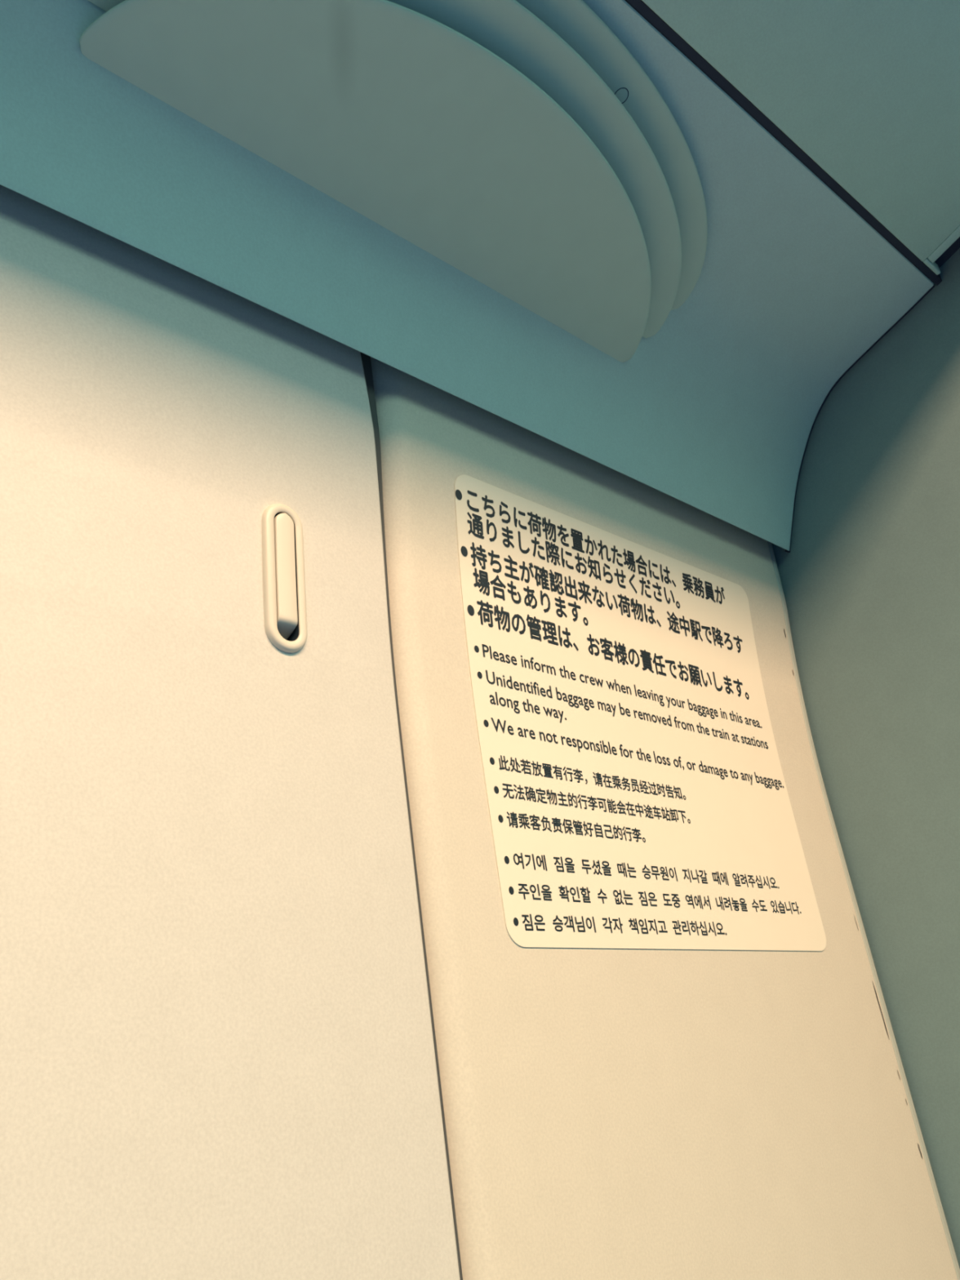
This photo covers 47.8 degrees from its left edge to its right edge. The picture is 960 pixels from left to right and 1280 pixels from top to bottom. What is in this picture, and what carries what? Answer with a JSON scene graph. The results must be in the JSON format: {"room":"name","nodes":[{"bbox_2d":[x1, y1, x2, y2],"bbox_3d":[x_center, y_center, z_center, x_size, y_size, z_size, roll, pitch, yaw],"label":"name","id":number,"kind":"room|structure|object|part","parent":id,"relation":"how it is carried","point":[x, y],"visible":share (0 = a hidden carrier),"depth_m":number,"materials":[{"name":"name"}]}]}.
{"room":"train carriage","nodes":[
{"label":"train carriage","id":0,"kind":"room"},
{"bbox_2d":[370,356,957,1279],"bbox_3d":[0.189,0.563,0.591,0.488,1.629,0.062,15,-34,-41],"label":"wall","id":1,"kind":"structure","parent":0,"point":[610,1113],"depth_m":0.69,"materials":[{"name":"plastic"}]},
{"bbox_2d":[0,184,460,1279],"bbox_3d":[-0.647,0.332,-0.179,1.834,1.629,0.046,15,-34,-41],"label":"door","id":2,"kind":"structure","parent":1,"relation":"in","point":[218,1060],"depth_m":0.53,"materials":[{"name":"plastic"}]},
{"bbox_3d":[-0.113,-0.035,0.616,0.013,0.077,0.017,15,-34,-41],"label":"latch lever","id":3,"kind":"part","parent":2,"relation":"part of","materials":[{"name":"plastic"}]},
{"bbox_2d":[360,351,462,1279],"bbox_3d":[0.013,0.512,0.423,0.021,1.629,0.040,15,-34,-41],"label":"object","id":4,"kind":"structure","parent":1,"relation":"attached to","point":[366,359],"depth_m":0.64,"materials":[{"name":"rubber"}]},
{"bbox_2d":[453,475,826,951],"bbox_3d":[0.130,0.065,0.807,0.360,0.323,0.014,15,-34,-41],"label":"sticker","id":5,"kind":"object","parent":1,"relation":"attached to","point":[637,793],"visible":1,"depth_m":0.78,"materials":[{"name":"plastic"}]},
{"bbox_2d":[641,0,959,261],"bbox_3d":[-0.393,-0.615,0.170,2.292,0.058,0.152,15,-34,-41],"label":"ceiling","id":6,"kind":"structure","parent":0,"point":[868,90],"depth_m":0.80,"materials":[{"name":"plastic"}]},
{"bbox_2d":[0,0,933,551],"bbox_3d":[-0.490,-0.436,0.251,2.328,0.183,0.209,15,-34,-41],"label":"cove","id":7,"kind":"object","parent":6,"relation":"attached to","point":[714,411],"visible":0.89,"depth_m":0.78,"materials":[{"name":"plastic"}]},
{"bbox_2d":[79,0,707,362],"bbox_3d":[-0.001,-0.341,0.696,0.528,0.094,0.159,15,-34,-41],"label":"air vent","id":8,"kind":"object","parent":7,"relation":"attached to","point":[521,145],"visible":1,"depth_m":0.68,"materials":[{"name":"plastic"}]},
{"bbox_3d":[0.008,-0.364,0.692,0.528,0.040,0.123,15,-34,-41],"label":"deflector plate","id":9,"kind":"part","parent":8,"relation":"part of","materials":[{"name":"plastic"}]},
{"bbox_2d":[626,0,942,285],"bbox_3d":[-0.428,-0.558,0.223,2.333,0.011,0.005,15,-34,-41],"label":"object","id":10,"kind":"structure","parent":6,"relation":"attached to","point":[643,9],"depth_m":0.81,"materials":[{"name":"rubber"}]},
{"bbox_2d":[771,248,959,1268],"bbox_3d":[0.513,0.096,0.786,0.032,2.544,0.639,15,-34,-41],"label":"wall","id":11,"kind":"structure","parent":0,"point":[869,576],"depth_m":0.95,"materials":[{"name":"plastic"}]},
{"bbox_2d":[624,0,959,278],"bbox_3d":[-0.387,-0.623,0.196,2.333,0.074,0.171,15,-34,-41],"label":"trim","id":12,"kind":"structure","parent":11,"relation":"attached to","point":[955,246],"depth_m":0.96,"materials":[{"name":"rubber"}]},
{"bbox_2d":[785,284,934,552],"bbox_3d":[0.356,-0.206,1.021,0.004,0.178,0.210,15,-34,-41],"label":"trim","id":13,"kind":"structure","parent":11,"relation":"attached to","point":[933,286],"depth_m":1.05,"materials":[{"name":"rubber"}]},
{"bbox_2d":[767,541,959,1279],"bbox_3d":[0.369,0.612,0.755,0.007,1.629,0.062,15,-34,-41],"label":"trim","id":14,"kind":"structure","parent":11,"relation":"attached to","point":[770,545],"depth_m":0.91,"materials":[{"name":"beige plastic"}]},
{"bbox_2d":[922,257,940,275],"bbox_3d":[0.404,-0.337,0.971,0.028,0.010,0.004,15,-34,-41],"label":"trim","id":15,"kind":"structure","parent":11,"relation":"attached to","point":[934,267],"depth_m":0.97,"materials":[{"name":"plastic"}]},
{"bbox_2d":[927,225,959,262],"bbox_3d":[0.445,-0.391,0.927,0.011,0.057,0.147,15,-34,-41],"label":"trim","id":16,"kind":"structure","parent":11,"relation":"attached to","point":[955,234],"depth_m":0.95,"materials":[{"name":"plastic"}]}
]}

